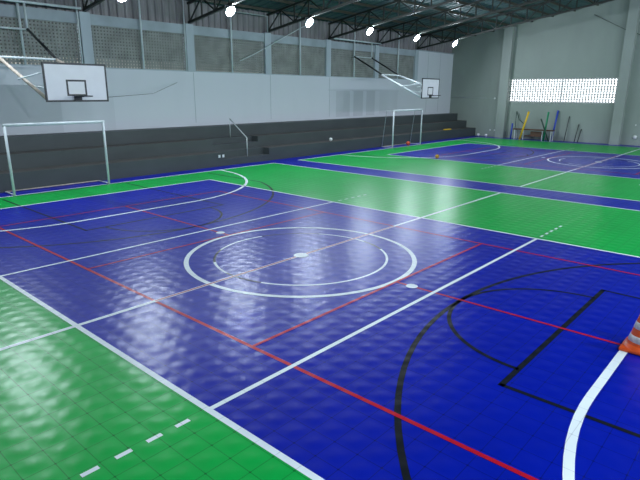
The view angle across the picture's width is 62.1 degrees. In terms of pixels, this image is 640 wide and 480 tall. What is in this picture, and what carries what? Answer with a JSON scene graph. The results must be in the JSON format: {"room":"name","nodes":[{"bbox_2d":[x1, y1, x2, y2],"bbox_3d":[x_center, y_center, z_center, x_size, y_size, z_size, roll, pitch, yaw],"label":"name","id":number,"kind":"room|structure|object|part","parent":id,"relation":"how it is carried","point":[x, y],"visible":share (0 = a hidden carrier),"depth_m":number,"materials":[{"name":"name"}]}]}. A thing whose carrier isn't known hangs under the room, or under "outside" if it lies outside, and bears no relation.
{"room":"sports hall","nodes":[
{"label":"sports hall","id":0,"kind":"room"},
{"bbox_2d":[0,0,453,135],"bbox_3d":[-4.145,-7.573,25.740,0.330,7.000,43.230,14,21,40],"label":"wall","id":1,"kind":"structure","parent":0,"point":[197,98],"depth_m":24.56,"materials":[{"name":"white paint"}]},
{"bbox_2d":[16,2,26,63],"bbox_3d":[-10.328,-7.602,18.230,0.083,2.980,0.083,-7,17,-25],"label":"pipe","id":2,"kind":"object","parent":1,"relation":"attached to","point":[17,3],"visible":1,"depth_m":18.32,"materials":[{"name":"grey metal"}]},
{"bbox_2d":[0,16,81,64],"bbox_3d":[-10.472,-6.938,18.581,0.060,1.612,4.316,14,21,40],"label":"window","id":3,"kind":"structure","parent":1,"relation":"in","point":[74,38],"depth_m":19.02,"materials":[{"name":"grey metal"}]},
{"bbox_2d":[75,0,82,63],"bbox_3d":[-8.975,-7.961,19.730,0.055,2.880,0.055,-7,17,-25],"label":"conduit","id":4,"kind":"object","parent":1,"relation":"attached to","point":[75,0],"visible":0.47,"depth_m":19.77,"materials":[{"name":"grey metal"}]},
{"bbox_2d":[82,0,104,11],"bbox_3d":[1.502,-7.489,10.550,27.716,3.125,0.110,14,21,40],"label":"roof truss","id":5,"kind":"object","parent":1,"relation":"on","point":[86,8],"visible":1,"depth_m":19.45,"materials":[{"name":"metal"}]},
{"bbox_2d":[91,25,185,70],"bbox_3d":[-7.370,-7.851,21.922,0.060,1.612,4.316,14,21,40],"label":"window","id":6,"kind":"structure","parent":1,"relation":"in","point":[120,35],"depth_m":21.76,"materials":[{"name":"grey metal"}]},
{"bbox_2d":[137,0,144,68],"bbox_3d":[-7.259,-8.506,21.536,0.083,2.980,0.083,-7,17,-25],"label":"pipe","id":7,"kind":"object","parent":1,"relation":"attached to","point":[139,10],"visible":1,"depth_m":21.55,"materials":[{"name":"grey metal"}]},
{"bbox_2d":[182,0,187,70],"bbox_3d":[-5.873,-8.874,23.072,0.055,2.880,0.055,-7,17,-25],"label":"conduit","id":8,"kind":"object","parent":1,"relation":"attached to","point":[182,0],"visible":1,"depth_m":23.04,"materials":[{"name":"grey metal"}]},
{"bbox_3d":[-5.851,-7.512,23.632,0.035,0.045,37.500,14,21,40],"label":"sill","id":9,"kind":"part","parent":1,"relation":"part of","materials":[{"name":"paint"}]},
{"bbox_2d":[187,0,243,23],"bbox_3d":[4.604,-8.402,13.892,27.716,3.125,0.110,14,21,40],"label":"roof truss","id":10,"kind":"object","parent":1,"relation":"on","point":[216,9],"visible":1,"depth_m":22.29,"materials":[{"name":"metal"}]},
{"bbox_3d":[-5.683,-9.858,23.043,0.055,0.750,0.055,14,21,40],"label":"web post","id":11,"kind":"part","parent":10,"relation":"part of","materials":[{"name":"metal"}]},
{"bbox_2d":[225,5,235,16],"bbox_3d":[-3.616,-9.209,21.302,0.336,0.458,0.536,14,21,40],"label":"lamp","id":12,"kind":"object","parent":10,"relation":"hanging from","point":[230,10],"visible":1,"depth_m":21.23,"materials":[{"name":"white"}]},
{"bbox_2d":[194,35,263,73],"bbox_3d":[-4.268,-8.765,25.264,0.060,1.612,4.316,14,21,40],"label":"window","id":13,"kind":"structure","parent":1,"relation":"in","point":[255,63],"depth_m":25.11,"materials":[{"name":"grey metal"}]},
{"bbox_2d":[229,17,232,71],"bbox_3d":[-4.157,-9.420,24.878,0.083,2.980,0.083,-7,17,-25],"label":"pipe","id":14,"kind":"object","parent":1,"relation":"attached to","point":[229,17],"visible":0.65,"depth_m":24.92,"materials":[{"name":"grey metal"}]},
{"bbox_2d":[236,11,267,32],"bbox_3d":[-3.327,-10.464,25.512,0.060,0.800,2.230,14,21,40],"label":"conduit","id":15,"kind":"object","parent":1,"relation":"attached to","point":[236,11],"visible":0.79,"depth_m":25.74,"materials":[{"name":"grey metal"}]},
{"bbox_2d":[240,22,314,60],"bbox_3d":[-2.084,-10.113,26.940,0.100,2.203,5.116,15,21,42],"label":"cable","id":16,"kind":"object","parent":1,"relation":"attached to","point":[313,22],"visible":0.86,"depth_m":26.70,"materials":[{"name":"white paint"}]},
{"bbox_2d":[271,42,324,75],"bbox_3d":[-1.166,-9.679,28.605,0.060,1.612,4.316,14,21,40],"label":"window","id":17,"kind":"structure","parent":1,"relation":"in","point":[312,58],"depth_m":28.49,"materials":[{"name":"grey glass"}]},
{"bbox_2d":[299,16,300,74],"bbox_3d":[-1.055,-10.333,28.219,0.083,2.980,0.083,-7,17,-25],"label":"pipe","id":18,"kind":"object","parent":1,"relation":"attached to","point":[299,16],"visible":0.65,"depth_m":28.22,"materials":[{"name":"grey metal"}]},
{"bbox_2d":[266,0,359,32],"bbox_3d":[7.706,-9.316,17.233,27.716,3.125,0.110,14,21,40],"label":"roof truss","id":19,"kind":"object","parent":1,"relation":"on","point":[339,5],"visible":1,"depth_m":24.84,"materials":[{"name":"metal"}]},
{"bbox_2d":[305,17,312,26],"bbox_3d":[-0.515,-10.123,24.644,0.336,0.458,0.536,14,21,40],"label":"lamp","id":20,"kind":"object","parent":19,"relation":"hanging from","point":[309,21],"visible":1,"depth_m":24.55,"materials":[{"name":"white"}]},
{"bbox_3d":[-0.522,-10.699,24.493,0.055,0.750,0.055,14,21,40],"label":"web post","id":21,"kind":"part","parent":19,"relation":"part of","materials":[{"name":"metal"}]},
{"bbox_2d":[331,48,373,77],"bbox_3d":[1.936,-10.592,31.947,0.060,1.612,4.316,14,21,40],"label":"window","id":22,"kind":"structure","parent":1,"relation":"in","point":[341,59],"depth_m":31.74,"materials":[{"name":"grey glass"}]},
{"bbox_2d":[353,25,355,76],"bbox_3d":[2.047,-11.247,31.561,0.083,2.980,0.083,-7,17,-25],"label":"pipe","id":23,"kind":"object","parent":1,"relation":"attached to","point":[354,25],"visible":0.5,"depth_m":31.74,"materials":[{"name":"grey metal"}]},
{"bbox_2d":[328,0,457,39],"bbox_3d":[10.808,-10.229,20.575,27.716,3.125,0.110,14,21,40],"label":"roof truss","id":24,"kind":"object","parent":1,"relation":"on","point":[341,21],"visible":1,"depth_m":27.34,"materials":[{"name":"metal"}]},
{"bbox_2d":[365,26,372,34],"bbox_3d":[2.587,-11.036,27.985,0.336,0.458,0.536,14,21,40],"label":"lamp","id":25,"kind":"object","parent":24,"relation":"hanging from","point":[369,30],"visible":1,"depth_m":27.93,"materials":[{"name":"white"}]},
{"bbox_2d":[378,53,413,78],"bbox_3d":[5.038,-11.506,35.288,0.060,1.612,4.316,14,21,40],"label":"window","id":26,"kind":"structure","parent":1,"relation":"in","point":[406,63],"depth_m":35.27,"materials":[{"name":"grey glass"}]},
{"bbox_2d":[397,32,399,78],"bbox_3d":[5.149,-12.160,34.902,0.083,2.980,0.083,-7,17,-25],"label":"pipe","id":27,"kind":"object","parent":1,"relation":"attached to","point":[399,32],"visible":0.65,"depth_m":34.88,"materials":[{"name":"grey metal"}]},
{"bbox_2d":[377,0,541,44],"bbox_3d":[13.910,-11.143,23.916,27.716,3.125,0.110,14,21,40],"label":"roof truss","id":28,"kind":"object","parent":1,"relation":"on","point":[492,11],"visible":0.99,"depth_m":29.84,"materials":[{"name":"metal"}]},
{"bbox_2d":[334,38,440,98],"bbox_3d":[4.263,-9.738,30.125,5.367,3.259,4.600,14,21,40],"label":"basketball hoop","id":29,"kind":"object","parent":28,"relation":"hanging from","point":[430,87],"visible":1,"depth_m":29.91,"materials":[{"name":"black paint"}]},
{"bbox_3d":[2.306,-11.748,31.392,0.090,0.090,4.600,14,21,40],"label":"rail","id":30,"kind":"part","parent":29,"relation":"part of","materials":[{"name":"grey metal"}]},
{"bbox_3d":[2.775,-10.132,30.800,2.091,1.130,0.090,14,21,40],"label":"arm","id":31,"kind":"part","parent":29,"relation":"part of","materials":[{"name":"black paint"}]},
{"bbox_3d":[3.922,-10.470,32.036,2.091,1.130,0.090,14,21,40],"label":"arm","id":32,"kind":"part","parent":29,"relation":"part of","materials":[{"name":"black paint"}]},
{"bbox_3d":[4.539,-8.616,29.681,2.617,1.300,0.100,12,20,37],"label":"arm","id":33,"kind":"part","parent":29,"relation":"part of","materials":[{"name":"white paint"}]},
{"bbox_3d":[5.674,-9.123,30.855,2.604,0.945,0.100,13,20,38],"label":"arm","id":34,"kind":"part","parent":29,"relation":"part of","materials":[{"name":"white paint"}]},
{"bbox_2d":[413,34,419,41],"bbox_3d":[5.689,-11.950,31.327,0.336,0.458,0.536,14,21,40],"label":"lamp","id":35,"kind":"object","parent":28,"relation":"hanging from","point":[416,37],"visible":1,"depth_m":31.25,"materials":[{"name":"white"}]},
{"bbox_2d":[417,0,613,49],"bbox_3d":[17.012,-12.057,27.258,27.716,3.125,0.110,14,21,40],"label":"roof truss","id":36,"kind":"object","parent":1,"relation":"on","point":[549,1],"visible":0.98,"depth_m":32.34,"materials":[{"name":"metal"}]},
{"bbox_2d":[0,136,639,479],"bbox_3d":[6.228,-1.569,17.732,28.400,0.156,43.200,14,21,40],"label":"floor","id":37,"kind":"structure","parent":0,"point":[399,312],"depth_m":7.63,"materials":[{"name":"blue plastic"}]},
{"bbox_2d":[2,120,109,195],"bbox_3d":[-8.662,-2.777,17.419,0.817,2.168,3.150,14,21,40],"label":"soccer goal","id":38,"kind":"object","parent":37,"relation":"on","point":[4,126],"visible":1,"depth_m":16.94,"materials":[{"name":"white paint"}]},
{"bbox_3d":[-9.412,-2.389,16.092,0.078,2.124,0.080,14,21,40],"label":"goal post","id":39,"kind":"part","parent":38,"relation":"part of","materials":[{"name":"white metal"}]},
{"bbox_3d":[-7.370,-2.990,18.291,0.078,2.124,0.080,14,21,40],"label":"goal post","id":40,"kind":"part","parent":38,"relation":"part of","materials":[{"name":"white metal"}]},
{"bbox_2d":[0,113,475,192],"bbox_3d":[-3.283,-4.733,25.626,2.322,1.600,42.660,14,21,40],"label":"bleachers","id":41,"kind":"object","parent":37,"relation":"on","point":[49,159],"visible":1,"depth_m":22.67,"materials":[{"name":"grey concrete"}]},
{"bbox_2d":[229,118,247,155],"bbox_3d":[-3.748,-4.728,24.403,1.222,1.656,0.048,14,21,40],"label":"handrail","id":42,"kind":"object","parent":41,"relation":"on","point":[229,118],"visible":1,"depth_m":24.26,"materials":[{"name":"metal"}]},
{"bbox_2d":[382,109,422,147],"bbox_3d":[4.993,-6.799,32.129,0.817,2.168,3.150,14,21,40],"label":"soccer goal","id":43,"kind":"object","parent":37,"relation":"on","point":[392,145],"visible":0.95,"depth_m":31.63,"materials":[{"name":"white paint"}]},
{"bbox_3d":[4.243,-6.410,30.802,0.078,2.124,0.080,14,21,40],"label":"goal post","id":44,"kind":"part","parent":43,"relation":"part of","materials":[{"name":"white metal"}]},
{"bbox_3d":[6.285,-7.011,33.001,0.078,2.124,0.080,14,21,40],"label":"goal post","id":45,"kind":"part","parent":43,"relation":"part of","materials":[{"name":"white metal"}]},
{"bbox_2d":[518,111,529,139],"bbox_3d":[14.161,-7.924,36.844,0.578,1.950,0.129,11,19,34],"label":"post","id":46,"kind":"object","parent":37,"relation":"on","point":[523,127],"visible":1,"depth_m":36.81,"materials":[{"name":"yellow plastic"}]},
{"bbox_2d":[513,128,554,140],"bbox_3d":[14.819,-7.334,36.959,2.740,0.730,0.500,14,21,40],"label":"work table","id":47,"kind":"object","parent":37,"relation":"on","point":[534,133],"visible":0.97,"depth_m":36.73,"materials":[{"name":"white paint"}]},
{"bbox_2d":[524,131,542,136],"bbox_3d":[14.909,-7.368,36.914,1.300,0.340,0.370,14,21,40],"label":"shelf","id":48,"kind":"object","parent":47,"relation":"attached to","point":[533,133],"depth_m":36.75,"materials":[{"name":"brown wood"}]},
{"bbox_2d":[541,119,548,141],"bbox_3d":[15.169,-7.411,35.847,0.742,1.517,0.090,15,21,42],"label":"post","id":49,"kind":"object","parent":37,"relation":"on","point":[541,119],"visible":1,"depth_m":35.81,"materials":[{"name":"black metal"}]},
{"bbox_2d":[542,112,549,140],"bbox_3d":[15.273,-7.669,35.917,0.270,1.949,0.120,14,21,40],"label":"post","id":50,"kind":"object","parent":37,"relation":"on","point":[548,112],"visible":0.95,"depth_m":35.84,"materials":[{"name":"green plastic"}]},
{"bbox_2d":[551,110,558,140],"bbox_3d":[16.054,-7.815,36.307,0.342,2.033,0.116,-1,16,-3],"label":"post","id":51,"kind":"object","parent":37,"relation":"on","point":[557,110],"visible":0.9,"depth_m":36.21,"materials":[{"name":"blue plastic"}]},
{"bbox_2d":[619,315,639,355],"bbox_3d":[4.095,1.076,6.679,0.430,0.666,0.430,14,21,40],"label":"traffic cone","id":52,"kind":"object","parent":37,"relation":"on","point":[631,344],"visible":1,"depth_m":6.67,"materials":[{"name":"orange plastic"}]},
{"bbox_2d":[187,0,604,40],"bbox_3d":[6.459,-9.478,15.738,29.000,2.414,43.950,14,21,40],"label":"ceiling","id":53,"kind":"structure","parent":0,"point":[269,6],"depth_m":30.44,"materials":[{"name":"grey metal"}]},
{"bbox_2d":[450,0,639,145],"bbox_3d":[20.397,-10.253,31.705,28.200,9.241,0.700,14,21,40],"label":"wall","id":54,"kind":"structure","parent":0,"point":[580,43],"depth_m":35.67,"materials":[{"name":"grey paint"}]},
{"bbox_2d":[509,78,617,103],"bbox_3d":[16.282,-10.078,35.824,7.122,1.582,0.200,14,21,40],"label":"window","id":55,"kind":"structure","parent":54,"relation":"in","point":[549,79],"depth_m":35.72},
{"bbox_3d":[-1.599,-6.575,7.208,27.716,3.125,0.110,14,21,40],"label":"roof truss","id":56,"kind":"object","parent":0,"visible":0},
{"bbox_2d":[0,0,108,101],"bbox_3d":[-8.245,-6.054,16.651,5.367,3.259,4.300,14,21,40],"label":"basketball hoop","id":57,"kind":"object","parent":56,"relation":"hanging from","point":[63,82],"visible":1,"depth_m":15.40,"materials":[{"name":"black paint"}]},
{"bbox_3d":[-10.653,-7.085,17.672,0.070,0.070,1.800,14,21,40],"label":"rail","id":58,"kind":"part","parent":57,"relation":"part of","materials":[{"name":"grey metal"}]},
{"bbox_3d":[-8.666,-4.726,15.456,2.626,1.301,0.100,11,19,34],"label":"arm","id":59,"kind":"part","parent":57,"relation":"part of","materials":[{"name":"metal"}]},
{"bbox_3d":[-9.132,-5.698,16.640,0.070,0.070,1.800,14,21,40],"label":"rail","id":60,"kind":"part","parent":57,"relation":"part of","materials":[{"name":"white metal"}]},
{"bbox_3d":[-10.201,-8.065,17.917,0.090,0.090,4.300,14,21,40],"label":"rail","id":61,"kind":"part","parent":57,"relation":"part of","materials":[{"name":"white metal"}]},
{"bbox_3d":[-9.319,-6.570,17.771,2.091,1.130,0.090,14,21,40],"label":"arm","id":62,"kind":"part","parent":57,"relation":"part of","materials":[{"name":"black paint"}]}
]}

